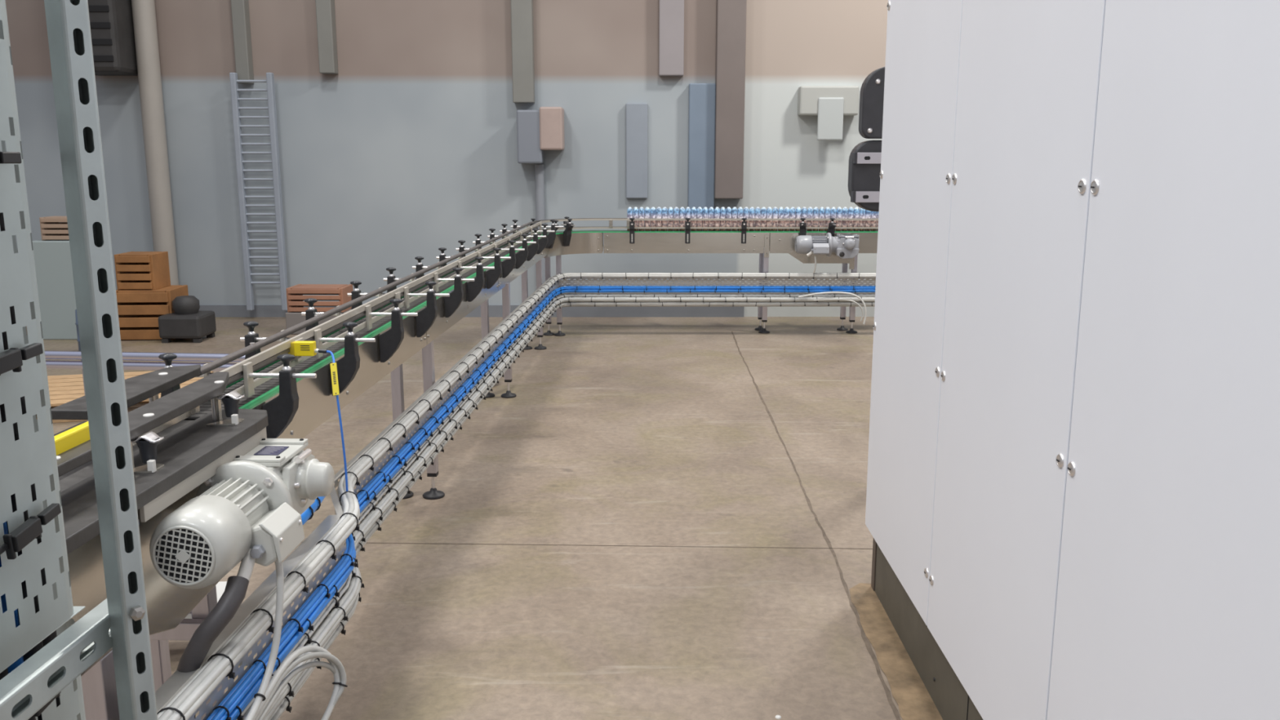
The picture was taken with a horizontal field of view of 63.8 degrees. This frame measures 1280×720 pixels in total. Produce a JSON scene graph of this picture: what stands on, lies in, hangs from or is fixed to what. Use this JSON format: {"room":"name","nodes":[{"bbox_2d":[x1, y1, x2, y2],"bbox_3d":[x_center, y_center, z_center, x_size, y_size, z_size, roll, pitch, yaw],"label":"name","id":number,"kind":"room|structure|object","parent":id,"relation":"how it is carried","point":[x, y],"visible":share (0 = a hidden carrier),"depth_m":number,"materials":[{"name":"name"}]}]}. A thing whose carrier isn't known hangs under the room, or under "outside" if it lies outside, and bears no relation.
{"room":"processing plant","nodes":[
{"label":"processing plant","id":0,"kind":"room"},
{"bbox_2d":[0,0,84,673],"bbox_3d":[-0.707,-0.558,0.708,0.075,1.874,0.700,0,11,1],"label":"cable tray","id":1,"kind":"object","parent":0,"point":[29,460],"visible":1,"depth_m":1.11,"materials":[{"name":"metal"}]},
{"bbox_2d":[0,151,21,163],"bbox_3d":[-0.651,-0.198,1.013,0.012,0.030,0.130,0,11,1],"label":"strap","id":2,"kind":"object","parent":1,"relation":"attached to","point":[5,157],"visible":1,"depth_m":1.06,"materials":[{"name":"black"}]},
{"bbox_2d":[0,521,23,673],"bbox_3d":[-0.694,-0.027,1.058,0.035,2.950,0.036,0,11,0],"label":"cable","id":3,"kind":"object","parent":1,"relation":"attached to","point":[20,660],"visible":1,"depth_m":1.12,"materials":[{"name":"plastic"}]},
{"bbox_2d":[0,342,43,374],"bbox_3d":[-0.651,0.006,1.052,0.012,0.028,0.131,0,11,1],"label":"strap","id":4,"kind":"object","parent":1,"relation":"attached to","point":[11,359],"visible":1,"depth_m":1.07,"materials":[{"name":"black"}]},
{"bbox_2d":[0,331,43,719],"bbox_3d":[-0.692,-0.033,1.091,0.032,2.950,0.036,0,11,0],"label":"cable","id":5,"kind":"object","parent":1,"relation":"attached to","point":[39,646],"visible":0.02,"depth_m":1.13,"materials":[{"name":"plastic"}]},
{"bbox_2d":[0,212,60,707],"bbox_3d":[-0.694,-0.039,1.123,0.035,2.950,0.036,0,11,0],"label":"cable","id":6,"kind":"object","parent":1,"relation":"attached to","point":[54,634],"visible":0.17,"depth_m":1.15,"materials":[{"name":"plastic"}]},
{"bbox_2d":[0,503,61,559],"bbox_3d":[-0.651,0.189,1.088,0.012,0.035,0.131,0,11,1],"label":"strap","id":7,"kind":"object","parent":1,"relation":"attached to","point":[31,529],"visible":1,"depth_m":1.09,"materials":[{"name":"black"}]},
{"bbox_2d":[35,617,85,719],"bbox_3d":[-0.707,0.823,0.975,0.075,0.917,0.700,0,11,1],"label":"cable riser","id":8,"kind":"object","parent":1,"relation":"attached to","point":[71,707],"visible":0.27,"depth_m":1.20,"materials":[{"name":"metal"}]},
{"bbox_2d":[28,691,61,719],"bbox_3d":[-0.651,0.372,1.123,0.012,0.033,0.131,0,11,1],"label":"strap","id":9,"kind":"object","parent":8,"relation":"attached to","point":[39,712],"visible":0.12,"depth_m":1.11,"materials":[{"name":"black"}]},
{"bbox_2d":[4,0,888,316],"bbox_3d":[-1.500,-3.887,10.859,21.000,6.900,0.200,0,11,0],"label":"wall","id":10,"kind":"structure","parent":0,"point":[397,156],"depth_m":11.04,"materials":[{"name":"paint"}]},
{"bbox_2d":[87,0,137,75],"bbox_3d":[-5.510,-3.596,10.517,0.500,1.300,0.542,0,11,0],"label":"wall vent","id":11,"kind":"object","parent":10,"relation":"attached to","point":[111,21],"visible":0.53,"depth_m":10.37,"materials":[{"name":"black"}]},
{"bbox_2d":[131,0,178,284],"bbox_3d":[-5.140,-3.839,10.614,0.219,6.900,0.219,0,11,0],"label":"pipe","id":12,"kind":"object","parent":10,"relation":"attached to","point":[144,13],"visible":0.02,"depth_m":10.81,"materials":[{"name":"metal"}]},
{"bbox_2d":[231,0,253,84],"bbox_3d":[-4.170,-5.082,10.454,0.140,4.400,0.140,0,11,0],"label":"duct","id":13,"kind":"object","parent":10,"relation":"attached to","point":[239,8],"visible":1,"depth_m":10.73,"materials":[{"name":"metal"}]},
{"bbox_2d":[315,0,337,74],"bbox_3d":[-3.280,-5.130,10.440,0.160,4.300,0.150,0,11,0],"label":"wall column","id":14,"kind":"structure","parent":10,"relation":"attached to","point":[325,9],"depth_m":10.72,"materials":[{"name":"metal"}]},
{"bbox_2d":[198,305,743,316],"bbox_3d":[-5.425,-0.542,11.390,13.150,0.130,0.030,0,11,0],"label":"baseboard","id":15,"kind":"structure","parent":10,"relation":"attached to","point":[220,310],"depth_m":11.37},
{"bbox_2d":[510,0,534,103],"bbox_3d":[-1.230,-4.982,10.468,0.220,4.600,0.150,0,11,0],"label":"wall column","id":16,"kind":"structure","parent":10,"relation":"attached to","point":[522,11],"depth_m":10.73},
{"bbox_2d":[534,164,545,297],"bbox_3d":[-1.080,-1.333,11.191,0.097,1.560,0.097,0,11,0],"label":"conduit pipe","id":17,"kind":"object","parent":10,"relation":"attached to","point":[539,168],"visible":0.46,"depth_m":11.07,"materials":[{"name":"grey"}]},
{"bbox_2d":[626,102,647,198],"bbox_3d":[-0.035,-2.242,11.045,0.230,1.000,0.060,0,11,0],"label":"wall panel","id":18,"kind":"object","parent":10,"relation":"attached to","point":[636,113],"visible":1,"depth_m":11.01,"materials":[{"name":"metal"}]},
{"bbox_2d":[658,0,684,75],"bbox_3d":[0.330,-5.125,10.466,0.260,4.320,0.100,0,11,0],"label":"wall column","id":19,"kind":"structure","parent":10,"relation":"attached to","point":[671,12],"depth_m":10.76,"materials":[{"name":"metal"}]},
{"bbox_2d":[688,83,715,217],"bbox_3d":[0.660,-2.238,11.025,0.280,1.400,0.100,0,11,0],"label":"wall panel","id":20,"kind":"object","parent":10,"relation":"attached to","point":[702,96],"visible":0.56,"depth_m":10.97,"materials":[{"name":"metal"}]},
{"bbox_2d":[714,0,746,198],"bbox_3d":[0.950,-4.489,10.549,0.300,5.600,0.180,0,11,0],"label":"wall duct","id":21,"kind":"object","parent":10,"relation":"attached to","point":[731,15],"depth_m":10.79,"materials":[{"name":"metal"}]},
{"bbox_2d":[797,85,858,140],"bbox_3d":[1.990,-2.612,10.902,0.620,0.560,0.200,0,11,0],"label":"wall box","id":22,"kind":"object","parent":10,"relation":"attached to","point":[830,104],"visible":1,"depth_m":10.80,"materials":[{"name":"grey"}]},
{"bbox_2d":[26,316,902,719],"bbox_3d":[-1.500,1.014,3.965,21.000,0.100,15.400,0,11,0],"label":"floor","id":23,"kind":"structure","parent":0,"point":[657,433],"depth_m":4.82,"materials":[{"name":"concrete"}]},
{"bbox_2d":[32,240,77,339],"bbox_3d":[-5.550,-0.700,10.050,0.500,0.950,0.400,0,11,0],"label":"cabinet","id":24,"kind":"object","parent":23,"relation":"on","point":[52,258],"visible":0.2,"depth_m":9.85,"materials":[{"name":"grey"}]},
{"bbox_2d":[39,216,69,240],"bbox_3d":[-5.550,-1.274,9.939,0.340,0.220,0.300,0,11,0],"label":"wooden crate","id":25,"kind":"object","parent":24,"relation":"on","point":[52,228],"visible":0.44,"depth_m":9.80,"materials":[{"name":"beige"}]},
{"bbox_2d":[75,308,80,351],"bbox_3d":[-4.860,-0.278,9.215,0.344,0.440,0.340,0,11,0],"label":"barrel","id":26,"kind":"object","parent":23,"relation":"on","point":[76,315],"visible":0.08,"depth_m":9.10,"materials":[{"name":"blue plastic"}]},
{"bbox_2d":[0,0,157,719],"bbox_3d":[-0.573,0.024,0.664,0.152,3.100,0.975,0,11,0],"label":"metal frame","id":27,"kind":"object","parent":23,"relation":"on","point":[24,691],"visible":1,"depth_m":1.07,"materials":[{"name":"metal"}]},
{"bbox_2d":[35,370,213,422],"bbox_3d":[-3.720,0.249,7.280,1.200,0.140,1.000,-3,11,-14],"label":"wooden pallet","id":28,"kind":"object","parent":23,"relation":"on","point":[64,388],"visible":0.07,"depth_m":7.21,"materials":[{"name":"brown wood"}]},
{"bbox_2d":[44,351,245,421],"bbox_3d":[-3.025,0.323,5.176,2.751,0.796,0.081,0,11,0],"label":"barrier","id":29,"kind":"object","parent":23,"relation":"on","point":[74,355],"visible":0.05,"depth_m":5.08,"materials":[{"name":"white"}]},
{"bbox_2d":[115,284,188,340],"bbox_3d":[-4.780,-0.469,10.095,0.540,0.480,0.500,-1,11,-3],"label":"wooden crate","id":30,"kind":"object","parent":23,"relation":"on","point":[140,310],"visible":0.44,"depth_m":9.86,"materials":[{"name":"wood"}]},
{"bbox_2d":[114,251,170,289],"bbox_3d":[-4.840,-0.872,10.017,0.360,0.340,0.400,0,11,-1],"label":"wooden crate","id":31,"kind":"object","parent":30,"relation":"on","point":[134,269],"visible":1,"depth_m":9.85,"materials":[{"name":"wood"}]},
{"bbox_2d":[45,364,268,719],"bbox_3d":[-1.244,0.702,2.276,0.445,1.156,1.599,0,11,2],"label":"transfer section","id":32,"kind":"object","parent":23,"relation":"on","point":[172,455],"depth_m":2.37,"materials":[{"name":"silver metal"}]},
{"bbox_2d":[149,438,334,589],"bbox_3d":[-0.989,0.365,2.506,0.344,0.234,0.604,0,11,2],"label":"motor","id":33,"kind":"object","parent":32,"relation":"attached to","point":[248,513],"visible":1,"depth_m":2.37,"materials":[{"name":"grey paint"}]},
{"bbox_2d":[151,525,215,586],"bbox_3d":[-0.982,0.422,2.213,0.137,0.137,0.007,0,11,2],"label":"grille","id":34,"kind":"object","parent":33,"relation":"attached to","point":[182,555],"depth_m":2.21,"materials":[{"name":"metal"}]},
{"bbox_2d":[176,575,248,719],"bbox_3d":[-0.997,0.692,2.318,0.225,0.423,0.140,3,11,15],"label":"flexible hose","id":35,"kind":"object","parent":33,"relation":"attached to","point":[192,659],"visible":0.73,"depth_m":2.24,"materials":[{"name":"rubber"}]},
{"bbox_2d":[244,559,284,719],"bbox_3d":[-0.890,0.704,2.116,0.036,0.389,0.710,1,11,5],"label":"power cable","id":36,"kind":"object","parent":33,"relation":"hanging from","point":[260,696],"visible":0.79,"depth_m":2.41,"materials":[{"name":"white plastic"}]},
{"bbox_2d":[158,295,216,342],"bbox_3d":[-4.360,-0.402,9.905,0.400,0.420,0.400,0,11,0],"label":"machine","id":37,"kind":"object","parent":23,"relation":"on","point":[187,322],"visible":1,"depth_m":9.76,"materials":[{"name":"metal"}]},
{"bbox_2d":[184,581,241,618],"bbox_3d":[-1.582,0.924,3.604,0.320,0.230,0.203,-1,11,-6],"label":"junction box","id":38,"kind":"object","parent":23,"relation":"on","point":[220,586],"visible":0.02,"depth_m":3.61,"materials":[{"name":"white plastic"}]},
{"bbox_2d":[229,72,287,311],"bbox_3d":[-4.050,-1.768,10.964,0.440,2.500,0.080,0,11,0],"label":"ladder","id":39,"kind":"object","parent":23,"relation":"on","point":[270,90],"visible":0.98,"depth_m":10.93,"materials":[{"name":"grey metal"}]},
{"bbox_2d":[285,306,351,334],"bbox_3d":[-3.210,-0.399,10.414,0.620,0.220,0.400,0,11,0],"label":"bench","id":40,"kind":"object","parent":23,"relation":"on","point":[292,318],"visible":0.16,"depth_m":10.21,"materials":[{"name":"grey"}]},
{"bbox_2d":[285,284,352,312],"bbox_3d":[-3.220,-0.624,10.371,0.560,0.240,0.400,0,11,1],"label":"wooden crate","id":41,"kind":"object","parent":40,"relation":"on","point":[295,297],"visible":0.8,"depth_m":10.19,"materials":[{"name":"orange wood"}]},
{"bbox_2d":[149,219,562,719],"bbox_3d":[-1.130,-0.066,6.211,0.589,1.166,7.220,0,11,2],"label":"conveyor","id":42,"kind":"object","parent":23,"relation":"on","point":[368,342],"visible":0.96,"depth_m":4.18,"materials":[{"name":"silver metal"}]},
{"bbox_2d":[288,341,327,363],"bbox_3d":[-1.089,-0.030,3.373,0.126,0.062,0.100,0,11,2],"label":"sensor","id":43,"kind":"object","parent":42,"relation":"attached to","point":[297,348],"visible":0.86,"depth_m":3.36,"materials":[{"name":"yellow paint"}]},
{"bbox_2d":[326,350,348,491],"bbox_3d":[-0.992,0.282,3.388,0.043,0.624,0.102,-4,12,-17],"label":"cable","id":44,"kind":"object","parent":43,"relation":"hanging from","point":[333,366],"visible":0.77,"depth_m":3.33,"materials":[{"name":"blue plastic"}]},
{"bbox_2d":[155,274,875,719],"bbox_3d":[0.833,0.120,5.951,3.834,0.330,8.555,0,11,0],"label":"cable tray","id":45,"kind":"object","parent":42,"relation":"attached to","point":[178,680],"visible":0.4,"depth_m":4.21,"materials":[{"name":"metal"}]},
{"bbox_2d":[257,661,335,719],"bbox_3d":[-0.876,0.918,2.331,0.056,0.198,0.851,1,11,7],"label":"cable","id":46,"kind":"object","parent":45,"relation":"hanging from","point":[313,664],"visible":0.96,"depth_m":2.54,"materials":[{"name":"plastic"}]},
{"bbox_2d":[253,644,341,719],"bbox_3d":[-0.876,0.897,2.327,0.062,0.244,0.853,1,11,8],"label":"cable","id":47,"kind":"object","parent":45,"relation":"hanging from","point":[309,648],"visible":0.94,"depth_m":2.60,"materials":[{"name":"white plastic"}]},
{"bbox_2d":[255,651,347,719],"bbox_3d":[-0.873,0.905,2.329,0.069,0.225,0.854,2,11,9],"label":"cable","id":48,"kind":"object","parent":45,"relation":"hanging from","point":[331,657],"visible":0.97,"depth_m":2.65,"materials":[{"name":"white plastic"}]},
{"bbox_2d":[301,496,325,524],"bbox_3d":[-1.033,0.449,3.118,0.177,0.126,0.620,1,11,5],"label":"hose","id":49,"kind":"object","parent":45,"relation":"on","point":[308,514],"visible":0.18,"depth_m":3.01,"materials":[{"name":"blue"}]},
{"bbox_2d":[157,272,875,719],"bbox_3d":[0.849,-0.016,5.909,3.802,0.065,8.529,0,11,0],"label":"pipe","id":50,"kind":"object","parent":45,"relation":"on","point":[220,665],"visible":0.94,"depth_m":3.31,"materials":[{"name":"grey"}]},
{"bbox_2d":[206,285,875,719],"bbox_3d":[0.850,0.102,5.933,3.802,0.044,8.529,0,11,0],"label":"cable bundle","id":51,"kind":"object","parent":45,"relation":"on","point":[221,712],"visible":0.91,"depth_m":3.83,"materials":[{"name":"blue"}]},
{"bbox_2d":[235,293,875,719],"bbox_3d":[-0.577,0.057,6.574,3.214,0.036,9.309,5,12,23],"label":"cable bundle","id":52,"kind":"object","parent":45,"relation":"in","point":[323,614],"visible":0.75,"depth_m":4.84,"materials":[{"name":"blue"}]},
{"bbox_2d":[262,297,875,719],"bbox_3d":[0.851,0.216,5.954,3.799,0.055,8.527,0,11,0],"label":"pipe","id":53,"kind":"object","parent":45,"relation":"on","point":[336,615],"visible":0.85,"depth_m":4.83,"materials":[{"name":"grey"}]},
{"bbox_2d":[813,298,863,320],"bbox_3d":[1.941,-0.490,10.064,0.484,0.216,0.023,1,11,5],"label":"cable","id":54,"kind":"object","parent":53,"relation":"hanging from","point":[856,303],"visible":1,"depth_m":10.04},
{"bbox_2d":[798,291,866,324],"bbox_3d":[1.881,-0.510,10.063,0.667,0.317,0.032,1,11,4],"label":"cable","id":55,"kind":"object","parent":45,"relation":"hanging from","point":[827,292],"visible":1,"depth_m":10.04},
{"bbox_2d":[268,302,875,719],"bbox_3d":[-0.569,0.140,6.585,3.218,0.047,9.305,5,12,23],"label":"cable bundle","id":56,"kind":"object","parent":42,"relation":"attached to","point":[285,704],"visible":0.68,"depth_m":5.21,"materials":[{"name":"grey"}]},
{"bbox_2d":[366,542,872,549],"bbox_3d":[-1.200,0.829,4.653,5.600,0.001,0.188,0,11,0],"label":"trim","id":57,"kind":"structure","parent":23,"relation":"on","point":[366,542],"depth_m":4.63,"materials":[{"name":"concrete"}]},
{"bbox_2d":[529,216,878,336],"bbox_3d":[1.031,-0.855,10.327,4.329,1.149,0.742,-1,11,-7],"label":"conveyor","id":58,"kind":"object","parent":23,"relation":"on","point":[568,242],"visible":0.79,"depth_m":10.17,"materials":[{"name":"silver metal"}]},
{"bbox_2d":[626,207,632,231],"bbox_3d":[-0.100,-1.401,10.221,0.056,0.237,0.055,-1,11,-5],"label":"bottle","id":59,"kind":"object","parent":58,"relation":"on","point":[629,211],"visible":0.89,"depth_m":10.19,"materials":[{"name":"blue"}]},
{"bbox_2d":[632,207,638,231],"bbox_3d":[-0.042,-1.401,10.224,0.055,0.237,0.056,8,14,35],"label":"bottle","id":60,"kind":"object","parent":58,"relation":"on","point":[635,211],"visible":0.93,"depth_m":10.20,"materials":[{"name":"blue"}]},
{"bbox_2d":[638,207,644,231],"bbox_3d":[0.015,-1.401,10.222,0.056,0.237,0.055,5,12,24],"label":"bottle","id":61,"kind":"object","parent":58,"relation":"on","point":[641,211],"visible":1,"depth_m":10.20,"materials":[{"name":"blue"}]},
{"bbox_2d":[644,207,649,231],"bbox_3d":[0.073,-1.401,10.222,0.055,0.237,0.056,-10,15,-43],"label":"bottle","id":62,"kind":"object","parent":58,"relation":"on","point":[646,209],"visible":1,"depth_m":10.20,"materials":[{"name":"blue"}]},
{"bbox_2d":[650,207,656,231],"bbox_3d":[0.131,-1.401,10.223,0.055,0.237,0.056,3,11,14],"label":"bottle","id":63,"kind":"object","parent":58,"relation":"on","point":[653,211],"visible":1,"depth_m":10.20,"materials":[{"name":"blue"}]},
{"bbox_2d":[656,207,662,231],"bbox_3d":[0.189,-1.401,10.221,0.055,0.237,0.056,-3,11,-15],"label":"bottle","id":64,"kind":"object","parent":58,"relation":"on","point":[659,211],"visible":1,"depth_m":10.20,"materials":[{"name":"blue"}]},
{"bbox_2d":[662,207,667,231],"bbox_3d":[0.246,-1.401,10.221,0.056,0.237,0.055,-7,13,-30],"label":"bottle","id":65,"kind":"object","parent":58,"relation":"on","point":[664,211],"visible":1,"depth_m":10.20,"materials":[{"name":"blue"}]},
{"bbox_2d":[667,207,673,231],"bbox_3d":[0.304,-1.401,10.221,0.056,0.237,0.055,6,13,29],"label":"bottle","id":66,"kind":"object","parent":58,"relation":"on","point":[670,211],"visible":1,"depth_m":10.20,"materials":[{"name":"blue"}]},
{"bbox_2d":[673,207,679,231],"bbox_3d":[0.362,-1.401,10.221,0.056,0.237,0.055,7,13,32],"label":"bottle","id":67,"kind":"object","parent":58,"relation":"on","point":[676,211],"visible":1,"depth_m":10.20,"materials":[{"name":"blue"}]},
{"bbox_2d":[679,207,684,231],"bbox_3d":[0.419,-1.401,10.222,0.056,0.237,0.055,3,11,15],"label":"bottle","id":68,"kind":"object","parent":58,"relation":"on","point":[682,211],"visible":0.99,"depth_m":10.20,"materials":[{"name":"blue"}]},
{"bbox_2d":[684,207,690,231],"bbox_3d":[0.477,-1.401,10.223,0.056,0.237,0.055,7,13,34],"label":"bottle","id":69,"kind":"object","parent":58,"relation":"on","point":[687,212],"visible":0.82,"depth_m":10.19,"materials":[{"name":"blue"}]},
{"bbox_2d":[690,207,696,231],"bbox_3d":[0.535,-1.401,10.222,0.056,0.237,0.055,6,13,29],"label":"bottle","id":70,"kind":"object","parent":58,"relation":"on","point":[693,223],"visible":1,"depth_m":10.20,"materials":[{"name":"white"}]},
{"bbox_2d":[696,207,702,231],"bbox_3d":[0.592,-1.401,10.222,0.056,0.237,0.055,-2,11,-11],"label":"bottle","id":71,"kind":"object","parent":58,"relation":"on","point":[700,211],"visible":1,"depth_m":10.20,"materials":[{"name":"white"}]},
{"bbox_2d":[702,207,708,231],"bbox_3d":[0.650,-1.401,10.222,0.056,0.237,0.055,-1,11,-7],"label":"bottle","id":72,"kind":"object","parent":58,"relation":"on","point":[705,211],"visible":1,"depth_m":10.20,"materials":[{"name":"white"}]},
{"bbox_2d":[708,207,714,231],"bbox_3d":[0.708,-1.401,10.222,0.055,0.237,0.056,5,12,24],"label":"bottle","id":73,"kind":"object","parent":58,"relation":"on","point":[711,211],"visible":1,"depth_m":10.20,"materials":[{"name":"white"}]},
{"bbox_2d":[714,207,719,231],"bbox_3d":[0.765,-1.400,10.220,0.055,0.237,0.056,-3,11,-17],"label":"bottle","id":74,"kind":"object","parent":58,"relation":"on","point":[717,211],"visible":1,"depth_m":10.20,"materials":[{"name":"white"}]},
{"bbox_2d":[720,207,725,231],"bbox_3d":[0.823,-1.401,10.221,0.056,0.237,0.055,2,11,9],"label":"bottle","id":75,"kind":"object","parent":58,"relation":"on","point":[722,211],"visible":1,"depth_m":10.20,"materials":[{"name":"white"}]},
{"bbox_2d":[725,207,731,231],"bbox_3d":[0.881,-1.401,10.223,0.056,0.237,0.055,-4,12,-20],"label":"bottle","id":76,"kind":"object","parent":58,"relation":"on","point":[728,211],"visible":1,"depth_m":10.20,"materials":[{"name":"white"}]},
{"bbox_2d":[731,207,737,231],"bbox_3d":[0.939,-1.401,10.222,0.056,0.237,0.055,-1,11,-6],"label":"bottle","id":77,"kind":"object","parent":58,"relation":"on","point":[734,212],"visible":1,"depth_m":10.20,"materials":[{"name":"white"}]},
{"bbox_2d":[737,207,742,231],"bbox_3d":[0.996,-1.401,10.222,0.055,0.237,0.056,-2,11,-12],"label":"bottle","id":78,"kind":"object","parent":58,"relation":"on","point":[740,215],"visible":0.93,"depth_m":10.20,"materials":[{"name":"white"}]},
{"bbox_2d":[742,207,749,231],"bbox_3d":[1.054,-1.400,10.221,0.056,0.237,0.055,-4,12,-21],"label":"bottle","id":79,"kind":"object","parent":58,"relation":"on","point":[746,211],"visible":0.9,"depth_m":10.19,"materials":[{"name":"white"}]},
{"bbox_2d":[748,207,755,231],"bbox_3d":[1.112,-1.401,10.221,0.055,0.237,0.056,-2,11,-9],"label":"bottle","id":80,"kind":"object","parent":58,"relation":"on","point":[752,211],"visible":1,"depth_m":10.20,"materials":[{"name":"white"}]},
{"bbox_2d":[754,207,760,231],"bbox_3d":[1.169,-1.401,10.223,0.056,0.237,0.055,-1,11,-3],"label":"bottle","id":81,"kind":"object","parent":58,"relation":"on","point":[757,211],"visible":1,"depth_m":10.20,"materials":[{"name":"white"}]},
{"bbox_2d":[760,207,766,231],"bbox_3d":[1.227,-1.401,10.223,0.055,0.237,0.056,-1,11,-3],"label":"bottle","id":82,"kind":"object","parent":58,"relation":"on","point":[763,211],"visible":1,"depth_m":10.20,"materials":[{"name":"white"}]},
{"bbox_2d":[766,207,772,231],"bbox_3d":[1.285,-1.401,10.224,0.056,0.237,0.055,4,12,20],"label":"bottle","id":83,"kind":"object","parent":58,"relation":"on","point":[769,211],"visible":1,"depth_m":10.20,"materials":[{"name":"white"}]},
{"bbox_2d":[772,207,777,231],"bbox_3d":[1.343,-1.401,10.223,0.056,0.237,0.055,0,11,-2],"label":"bottle","id":84,"kind":"object","parent":58,"relation":"on","point":[775,211],"visible":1,"depth_m":10.20,"materials":[{"name":"white"}]},
{"bbox_2d":[777,207,783,231],"bbox_3d":[1.400,-1.401,10.222,0.055,0.237,0.056,4,12,20],"label":"bottle","id":85,"kind":"object","parent":58,"relation":"on","point":[780,211],"visible":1,"depth_m":10.20,"materials":[{"name":"white"}]},
{"bbox_2d":[783,207,789,231],"bbox_3d":[1.458,-1.401,10.222,0.056,0.237,0.055,-2,11,-12],"label":"bottle","id":86,"kind":"object","parent":58,"relation":"on","point":[786,213],"visible":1,"depth_m":10.20,"materials":[{"name":"white"}]},
{"bbox_2d":[789,207,795,231],"bbox_3d":[1.516,-1.401,10.222,0.056,0.237,0.055,4,12,21],"label":"bottle","id":87,"kind":"object","parent":58,"relation":"on","point":[792,223],"visible":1,"depth_m":10.20,"materials":[{"name":"white"}]},
{"bbox_2d":[795,207,801,231],"bbox_3d":[1.573,-1.401,10.223,0.056,0.237,0.055,11,15,44],"label":"bottle","id":88,"kind":"object","parent":58,"relation":"on","point":[798,211],"visible":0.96,"depth_m":10.20,"materials":[{"name":"white"}]},
{"bbox_2d":[800,207,807,222],"bbox_3d":[1.631,-1.401,10.224,0.055,0.237,0.056,-1,11,-3],"label":"bottle","id":89,"kind":"object","parent":58,"relation":"on","point":[804,211],"visible":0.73,"depth_m":10.19,"materials":[{"name":"white"}]},
{"bbox_2d":[806,207,813,231],"bbox_3d":[1.689,-1.401,10.222,0.056,0.237,0.055,4,12,20],"label":"bottle","id":90,"kind":"object","parent":58,"relation":"on","point":[810,211],"visible":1,"depth_m":10.20,"materials":[{"name":"white"}]},
{"bbox_2d":[812,207,818,231],"bbox_3d":[1.746,-1.401,10.223,0.055,0.237,0.056,9,14,40],"label":"bottle","id":91,"kind":"object","parent":58,"relation":"on","point":[815,211],"visible":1,"depth_m":10.20,"materials":[{"name":"white"}]},
{"bbox_2d":[818,207,824,231],"bbox_3d":[1.804,-1.401,10.221,0.056,0.237,0.055,4,12,21],"label":"bottle","id":92,"kind":"object","parent":58,"relation":"on","point":[821,211],"visible":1,"depth_m":10.20,"materials":[{"name":"white"}]},
{"bbox_2d":[795,232,859,258],"bbox_3d":[1.823,-1.116,10.024,0.604,0.247,0.274,0,11,0],"label":"motor","id":93,"kind":"object","parent":58,"relation":"attached to","point":[845,246],"visible":1,"depth_m":9.96,"materials":[{"name":"grey paint"}]},
{"bbox_2d":[824,207,830,231],"bbox_3d":[1.862,-1.400,10.220,0.055,0.237,0.056,1,11,3],"label":"bottle","id":94,"kind":"object","parent":58,"relation":"on","point":[827,211],"visible":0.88,"depth_m":10.20,"materials":[{"name":"white"}]},
{"bbox_2d":[830,207,835,231],"bbox_3d":[1.919,-1.400,10.220,0.055,0.237,0.056,6,13,29],"label":"bottle","id":95,"kind":"object","parent":58,"relation":"on","point":[833,213],"visible":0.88,"depth_m":10.19,"materials":[{"name":"white"}]},
{"bbox_2d":[835,207,842,231],"bbox_3d":[1.977,-1.401,10.223,0.056,0.237,0.055,8,14,36],"label":"bottle","id":96,"kind":"object","parent":58,"relation":"on","point":[838,214],"visible":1,"depth_m":10.20,"materials":[{"name":"white"}]},
{"bbox_2d":[841,207,848,231],"bbox_3d":[2.035,-1.401,10.221,0.055,0.237,0.056,2,11,12],"label":"bottle","id":97,"kind":"object","parent":58,"relation":"on","point":[845,211],"visible":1,"depth_m":10.20,"materials":[{"name":"white"}]},
{"bbox_2d":[847,207,853,231],"bbox_3d":[2.093,-1.401,10.223,0.055,0.237,0.056,9,14,38],"label":"bottle","id":98,"kind":"object","parent":58,"relation":"on","point":[851,211],"visible":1,"depth_m":10.20,"materials":[{"name":"white"}]},
{"bbox_2d":[853,207,859,231],"bbox_3d":[2.150,-1.401,10.224,0.056,0.237,0.055,2,11,12],"label":"bottle","id":99,"kind":"object","parent":58,"relation":"on","point":[856,211],"visible":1,"depth_m":10.20,"materials":[{"name":"white"}]},
{"bbox_2d":[858,208,865,231],"bbox_3d":[2.208,-1.401,10.221,0.056,0.237,0.055,3,11,17],"label":"bottle","id":100,"kind":"object","parent":58,"relation":"on","point":[862,211],"visible":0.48,"depth_m":10.20,"materials":[{"name":"white"}]},
{"bbox_2d":[864,209,871,231],"bbox_3d":[2.266,-1.401,10.222,0.056,0.237,0.055,1,11,5],"label":"bottle","id":101,"kind":"object","parent":58,"relation":"on","point":[868,213],"visible":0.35,"depth_m":10.20,"materials":[{"name":"white"}]},
{"bbox_2d":[870,211,876,231],"bbox_3d":[2.323,-1.401,10.224,0.055,0.237,0.056,-6,13,-29],"label":"bottle","id":102,"kind":"object","parent":58,"relation":"on","point":[873,214],"visible":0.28,"depth_m":10.21,"materials":[{"name":"white"}]},
{"bbox_2d":[731,331,900,719],"bbox_3d":[0.860,0.545,6.115,0.153,0.001,8.800,0,11,0],"label":"floor crack","id":103,"kind":"structure","parent":23,"relation":"on","point":[867,642],"depth_m":4.24,"materials":[{"name":"concrete"}]},
{"bbox_2d":[848,582,942,719],"bbox_3d":[0.882,1.156,2.954,0.196,0.001,2.560,0,11,0],"label":"floor stain","id":104,"kind":"structure","parent":23,"relation":"on","point":[914,701],"depth_m":3.57,"materials":[{"name":"concrete"}]},
{"bbox_2d":[865,0,1279,719],"bbox_3d":[1.638,-0.148,2.080,1.508,2.900,3.710,0,11,0],"label":"enclosure","id":105,"kind":"object","parent":23,"relation":"on","point":[1073,511],"visible":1,"depth_m":2.08,"materials":[{"name":"white metal"}]},
{"bbox_2d":[848,66,884,211],"bbox_3d":[1.280,-0.402,5.345,0.440,2.155,0.273,0,11,0],"label":"guard","id":106,"kind":"object","parent":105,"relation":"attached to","point":[864,159],"visible":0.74,"depth_m":5.11,"materials":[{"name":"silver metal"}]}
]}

